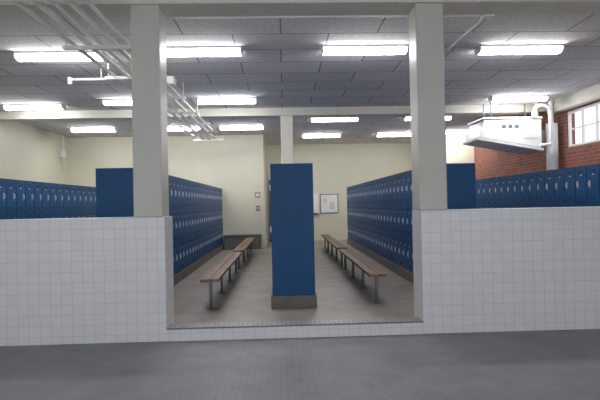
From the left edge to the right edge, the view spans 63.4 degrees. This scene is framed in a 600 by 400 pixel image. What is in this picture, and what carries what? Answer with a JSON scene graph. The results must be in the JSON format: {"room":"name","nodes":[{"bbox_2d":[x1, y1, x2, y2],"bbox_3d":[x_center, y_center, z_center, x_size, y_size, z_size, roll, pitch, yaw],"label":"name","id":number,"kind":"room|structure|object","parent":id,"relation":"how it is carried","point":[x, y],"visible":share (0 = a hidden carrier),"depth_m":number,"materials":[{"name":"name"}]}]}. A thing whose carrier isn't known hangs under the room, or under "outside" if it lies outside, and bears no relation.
{"room":"locker room","nodes":[
{"label":"locker room","id":0,"kind":"room"},
{"bbox_2d":[0,122,69,184],"bbox_3d":[-6.779,-0.199,6.332,0.200,3.520,17.100,-1,-1,-2],"label":"wall","id":1,"kind":"structure","parent":0,"point":[27,153],"depth_m":12.52,"materials":[{"name":"beige paint"}]},
{"bbox_2d":[59,135,66,170],"bbox_3d":[-6.868,-1.365,14.065,0.180,1.050,0.140,-1,-1,-2],"label":"junction box","id":2,"kind":"object","parent":1,"relation":"attached to","point":[63,153],"visible":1,"depth_m":14.05,"materials":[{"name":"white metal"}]},
{"bbox_2d":[0,216,173,345],"bbox_3d":[-3.993,0.859,5.043,5.240,1.270,0.360,-1,-1,-2],"label":"wall","id":3,"kind":"structure","parent":0,"point":[100,279],"depth_m":4.92,"materials":[{"name":"tile"}]},
{"bbox_2d":[130,5,168,216],"bbox_3d":[-1.588,-0.918,5.149,0.295,2.190,0.300,-1,-1,-2],"label":"pillar","id":4,"kind":"structure","parent":3,"relation":"on","point":[148,22],"depth_m":5.00,"materials":[{"name":"white paint"}]},
{"bbox_2d":[69,135,264,248],"bbox_3d":[-4.030,-0.204,14.878,5.860,3.470,0.200,-1,-1,-2],"label":"wall","id":5,"kind":"structure","parent":0,"point":[234,164],"depth_m":14.83,"materials":[{"name":"beige paint"}]},
{"bbox_2d":[255,192,259,197],"bbox_3d":[-1.296,-0.154,14.856,0.160,0.180,0.023,-1,-1,-2],"label":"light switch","id":6,"kind":"object","parent":5,"relation":"attached to","point":[257,194],"visible":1,"depth_m":14.85,"materials":[{"name":"plastic"}]},
{"bbox_2d":[263,137,267,246],"bbox_3d":[-1.245,-0.248,16.271,0.200,3.470,2.400,-1,-1,-2],"label":"wall","id":7,"kind":"structure","parent":0,"point":[264,143],"depth_m":16.13,"materials":[{"name":"beige paint"}]},
{"bbox_2d":[0,104,546,121],"bbox_3d":[-0.582,-1.958,10.946,12.560,0.170,0.320,-1,-1,-2],"label":"ceiling beam","id":8,"kind":"structure","parent":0,"point":[452,110],"depth_m":10.82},
{"bbox_2d":[174,240,413,323],"bbox_3d":[-0.528,1.546,11.410,12.960,0.230,12.530,-1,-1,-2],"label":"floor","id":9,"kind":"structure","parent":0,"point":[247,298],"depth_m":7.15,"materials":[{"name":"concrete"}]},
{"bbox_2d":[0,178,95,219],"bbox_3d":[-5.238,0.596,10.433,0.640,1.840,8.430,-1,-1,-2],"label":"lockers","id":10,"kind":"object","parent":9,"relation":"on","point":[19,199],"visible":0.33,"depth_m":9.34,"materials":[{"name":"metal"}]},
{"bbox_2d":[95,168,223,285],"bbox_3d":[-2.495,0.542,10.524,0.610,1.840,8.430,-1,-1,-2],"label":"lockers","id":11,"kind":"object","parent":9,"relation":"on","point":[195,208],"visible":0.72,"depth_m":8.99,"materials":[{"name":"metal"}]},
{"bbox_2d":[200,252,241,309],"bbox_3d":[-1.198,1.213,7.879,0.230,0.400,3.550,-1,-1,-2],"label":"bench","id":12,"kind":"object","parent":9,"relation":"on","point":[216,273],"visible":1,"depth_m":7.13,"materials":[{"name":"brown wood"}]},
{"bbox_2d":[223,234,261,249],"bbox_3d":[-1.723,1.263,14.675,1.140,0.440,0.330,-1,-1,-2],"label":"base cabinet","id":13,"kind":"object","parent":9,"relation":"on","point":[231,241],"visible":0.71,"depth_m":14.53,"materials":[{"name":"wood"}]},
{"bbox_2d":[232,237,254,268],"bbox_3d":[-1.333,1.251,11.951,0.230,0.400,4.000,-1,-1,-2],"label":"bench","id":14,"kind":"object","parent":9,"relation":"on","point":[242,246],"visible":0.91,"depth_m":11.32,"materials":[{"name":"brown wood"}]},
{"bbox_2d":[280,116,292,163],"bbox_3d":[-0.272,-0.229,10.940,0.270,3.300,0.280,-1,-1,-2],"label":"pillar","id":15,"kind":"structure","parent":9,"relation":"on","point":[286,121],"depth_m":10.81,"materials":[{"name":"paint"}]},
{"bbox_2d":[270,163,316,308],"bbox_3d":[-0.165,0.477,8.425,0.580,1.840,4.540,-1,-1,-2],"label":"lockers","id":16,"kind":"object","parent":9,"relation":"on","point":[291,185],"visible":1,"depth_m":6.17,"materials":[{"name":"metal"}]},
{"bbox_2d":[321,234,347,265],"bbox_3d":[0.814,1.212,12.373,0.230,0.400,4.500,-1,-1,-2],"label":"bench","id":17,"kind":"object","parent":9,"relation":"on","point":[327,237],"visible":0.89,"depth_m":11.79,"materials":[{"name":"brown wood"}]},
{"bbox_2d":[339,249,386,303],"bbox_3d":[0.957,1.171,8.050,0.230,0.400,3.550,-1,-1,-2],"label":"bench","id":18,"kind":"object","parent":9,"relation":"on","point":[368,268],"visible":1,"depth_m":7.39,"materials":[{"name":"brown wood"}]},
{"bbox_2d":[347,163,475,283],"bbox_3d":[1.990,0.459,11.313,0.610,1.840,9.310,-1,-1,-2],"label":"lockers","id":19,"kind":"object","parent":9,"relation":"on","point":[379,211],"visible":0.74,"depth_m":9.31,"materials":[{"name":"metal"}]},
{"bbox_2d":[476,164,599,208],"bbox_3d":[4.744,0.402,11.079,0.640,1.840,8.660,-1,-1,-2],"label":"lockers","id":20,"kind":"object","parent":9,"relation":"on","point":[574,186],"visible":0.3,"depth_m":8.96,"materials":[{"name":"metal"}]},
{"bbox_2d":[0,13,599,144],"bbox_3d":[-0.483,-2.147,7.859,12.960,0.150,19.700,-1,-1,-2],"label":"ceiling","id":21,"kind":"structure","parent":0,"point":[281,65],"depth_m":7.80,"materials":[{"name":"paint"}]},
{"bbox_2d":[3,104,65,110],"bbox_3d":[-5.453,-1.905,9.994,1.180,0.098,0.208,-1,-1,-2],"label":"fluorescent ceiling light","id":22,"kind":"object","parent":21,"relation":"attached to","point":[7,107],"visible":1,"depth_m":9.91,"materials":[{"name":"white plastic"}]},
{"bbox_2d":[13,51,105,61],"bbox_3d":[-3.304,-1.977,6.713,1.180,0.098,0.208,-1,-1,-2],"label":"fluorescent ceiling light","id":23,"kind":"object","parent":21,"relation":"attached to","point":[20,56],"visible":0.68,"depth_m":6.63,"materials":[{"name":"white plastic"}]},
{"bbox_2d":[70,127,117,132],"bbox_3d":[-5.524,-1.877,13.043,1.180,0.098,0.208,-1,-1,-2],"label":"fluorescent ceiling light","id":24,"kind":"object","parent":21,"relation":"attached to","point":[104,129],"visible":1,"depth_m":12.96,"materials":[{"name":"white plastic"}]},
{"bbox_2d":[0,0,223,140],"bbox_3d":[-2.784,-1.874,8.681,1.595,0.290,10.700,-1,-1,-2],"label":"pipes","id":25,"kind":"object","parent":21,"relation":"attached to","point":[171,80],"visible":0.74,"depth_m":5.68,"materials":[{"name":"metal"}]},
{"bbox_2d":[102,99,131,105],"bbox_3d":[-3.313,-1.950,9.715,1.180,0.098,0.208,-1,-1,-2],"label":"fluorescent ceiling light","id":26,"kind":"object","parent":21,"relation":"attached to","point":[106,102],"visible":0.43,"depth_m":9.61,"materials":[{"name":"white plastic"}]},
{"bbox_2d":[168,126,200,130],"bbox_3d":[-3.275,-1.921,13.118,1.180,0.098,0.208,-1,-1,-2],"label":"fluorescent ceiling light","id":27,"kind":"object","parent":21,"relation":"attached to","point":[173,128],"visible":0.39,"depth_m":13.03,"materials":[{"name":"white plastic"}]},
{"bbox_2d":[166,46,242,56],"bbox_3d":[-1.381,-2.016,6.627,1.180,0.098,0.208,-1,-1,-2],"label":"fluorescent ceiling light","id":28,"kind":"object","parent":21,"relation":"attached to","point":[171,51],"visible":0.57,"depth_m":6.55,"materials":[{"name":"white plastic"}]},
{"bbox_2d":[197,97,256,104],"bbox_3d":[-1.464,-1.987,9.776,1.180,0.098,0.208,-1,-1,-2],"label":"fluorescent ceiling light","id":29,"kind":"object","parent":21,"relation":"attached to","point":[245,100],"visible":1,"depth_m":9.69,"materials":[{"name":"white plastic"}]},
{"bbox_2d":[219,125,263,129],"bbox_3d":[-1.577,-1.955,13.174,1.180,0.098,0.208,-1,-1,-2],"label":"fluorescent ceiling light","id":30,"kind":"object","parent":21,"relation":"attached to","point":[241,127],"visible":1,"depth_m":13.09,"materials":[{"name":"white plastic"}]},
{"bbox_2d":[302,134,340,137],"bbox_3d":[0.662,-1.983,15.049,1.180,0.098,0.208,-1,-1,-2],"label":"fluorescent ceiling light","id":31,"kind":"object","parent":21,"relation":"attached to","point":[303,135],"visible":1,"depth_m":14.96,"materials":[{"name":"white plastic"}]},
{"bbox_2d":[311,117,357,121],"bbox_3d":[0.858,-2.013,12.154,1.180,0.098,0.208,-1,-1,-2],"label":"fluorescent ceiling light","id":32,"kind":"object","parent":21,"relation":"attached to","point":[316,119],"visible":0.97,"depth_m":12.07,"materials":[{"name":"white plastic"}]},
{"bbox_2d":[321,44,408,55],"bbox_3d":[0.888,-2.061,6.702,1.180,0.098,0.208,-1,-1,-2],"label":"fluorescent ceiling light","id":33,"kind":"object","parent":21,"relation":"attached to","point":[383,49],"visible":1,"depth_m":6.62,"materials":[{"name":"white plastic"}]},
{"bbox_2d":[376,133,410,136],"bbox_3d":[2.961,-2.029,15.126,1.180,0.098,0.208,-1,-1,-2],"label":"fluorescent ceiling light","id":34,"kind":"object","parent":21,"relation":"attached to","point":[377,134],"visible":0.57,"depth_m":15.04,"materials":[{"name":"white plastic"}]},
{"bbox_2d":[403,116,451,120],"bbox_3d":[3.206,-2.059,12.232,1.180,0.098,0.208,-1,-1,-2],"label":"fluorescent ceiling light","id":35,"kind":"object","parent":21,"relation":"attached to","point":[405,118],"visible":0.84,"depth_m":12.15,"materials":[{"name":"white plastic"}]},
{"bbox_2d":[446,130,468,133],"bbox_3d":[4.769,-2.067,14.885,1.180,0.098,0.208,-1,-1,-2],"label":"fluorescent ceiling light","id":36,"kind":"object","parent":21,"relation":"attached to","point":[451,131],"visible":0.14,"depth_m":14.79,"materials":[{"name":"white plastic"}]},
{"bbox_2d":[463,100,562,170],"bbox_3d":[4.742,-1.366,10.805,1.948,1.570,0.902,-1,-1,-2],"label":"heater","id":37,"kind":"object","parent":21,"relation":"hanging from","point":[518,135],"visible":0.88,"depth_m":10.43,"materials":[{"name":"white metal"}]},
{"bbox_2d":[488,95,548,101],"bbox_3d":[4.546,-2.104,10.126,1.180,0.098,0.208,-1,-1,-2],"label":"fluorescent ceiling light","id":38,"kind":"object","parent":21,"relation":"attached to","point":[544,98],"visible":1,"depth_m":10.04,"materials":[{"name":"white plastic"}]},
{"bbox_2d":[475,44,563,54],"bbox_3d":[3.074,-2.104,6.825,1.180,0.098,0.208,-1,-1,-2],"label":"fluorescent ceiling light","id":39,"kind":"object","parent":21,"relation":"attached to","point":[512,48],"visible":1,"depth_m":6.74,"materials":[{"name":"white plastic"}]},
{"bbox_2d":[0,329,599,399],"bbox_3d":[-0.203,1.478,1.565,12.960,0.180,7.170,-1,-1,-2],"label":"floor","id":40,"kind":"structure","parent":0,"point":[544,364],"depth_m":4.05,"materials":[{"name":"grey concrete"}]},
{"bbox_2d":[166,317,423,341],"bbox_3d":[-0.042,1.348,5.072,2.640,0.135,0.175,-1,-1,-2],"label":"tiled curb","id":41,"kind":"object","parent":40,"relation":"on","point":[411,325],"visible":1,"depth_m":5.00,"materials":[{"name":"tile"}]},
{"bbox_2d":[0,0,599,17],"bbox_3d":[-0.394,-2.067,5.199,12.560,0.060,0.340,-1,-1,-2],"label":"ceiling beam","id":42,"kind":"structure","parent":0,"point":[109,8],"depth_m":5.17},
{"bbox_2d":[172,14,494,52],"bbox_3d":[0.357,-2.063,6.270,3.610,0.080,1.730,-1,-1,-2],"label":"conduit","id":43,"kind":"object","parent":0,"point":[482,16],"depth_m":5.45,"materials":[{"name":"grey metal"}]},
{"bbox_2d":[266,143,411,241],"bbox_3d":[1.560,-0.292,17.665,5.900,3.470,0.200,-1,-1,-2],"label":"wall","id":44,"kind":"structure","parent":0,"point":[336,167],"depth_m":17.56,"materials":[{"name":"beige paint"}]},
{"bbox_2d":[268,180,271,241],"bbox_3d":[-0.621,0.374,17.416,1.000,2.220,0.140,-1,-1,-2],"label":"door","id":45,"kind":"structure","parent":44,"relation":"in","point":[269,191],"depth_m":17.41,"materials":[{"name":"paint"}]},
{"bbox_2d":[313,193,318,213],"bbox_3d":[0.545,0.126,17.427,0.240,0.770,0.200,-1,-1,-2],"label":"paper towel dispenser","id":46,"kind":"object","parent":44,"relation":"attached to","point":[315,195],"visible":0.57,"depth_m":17.34,"materials":[{"name":"white plastic"}]},
{"bbox_2d":[320,194,338,213],"bbox_3d":[1.053,0.132,17.519,0.660,0.700,0.050,-1,-1,-2],"label":"notice board","id":47,"kind":"object","parent":44,"relation":"attached to","point":[328,202],"visible":1,"depth_m":17.50,"materials":[{"name":"paper"}]},
{"bbox_2d":[446,134,473,162],"bbox_3d":[5.080,-0.381,15.580,1.000,3.470,0.200,-1,-1,-2],"label":"wall","id":48,"kind":"structure","parent":0,"point":[456,152],"depth_m":15.49,"materials":[{"name":"beige paint"}]},
{"bbox_2d":[412,206,599,333],"bbox_3d":[3.601,0.704,5.295,4.680,1.280,0.360,-1,-1,-2],"label":"wall","id":49,"kind":"structure","parent":0,"point":[492,269],"depth_m":5.07,"materials":[{"name":"tile"}]},
{"bbox_2d":[408,3,446,209],"bbox_3d":[1.375,-0.982,5.248,0.295,2.180,0.300,-1,-1,-2],"label":"pillar","id":50,"kind":"structure","parent":49,"relation":"on","point":[426,38],"depth_m":5.10,"materials":[{"name":"white paint"}]},
{"bbox_2d":[474,99,599,179],"bbox_3d":[5.965,-0.449,6.955,0.200,3.520,17.500,-1,-1,-2],"label":"wall","id":51,"kind":"structure","parent":0,"point":[489,163],"depth_m":11.48,"materials":[{"name":"red brick"}]},
{"bbox_2d":[547,83,599,114],"bbox_3d":[5.709,-2.068,8.262,0.160,0.250,5.300,-1,-1,-2],"label":"trim","id":52,"kind":"structure","parent":51,"relation":"attached to","point":[590,94],"depth_m":9.81,"materials":[{"name":"paint"}]},
{"bbox_2d":[568,102,599,146],"bbox_3d":[5.858,-1.528,8.638,0.060,0.770,3.650,-1,-1,-2],"label":"window","id":53,"kind":"structure","parent":51,"relation":"in","point":[596,105],"depth_m":9.96,"materials":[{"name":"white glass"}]}
]}

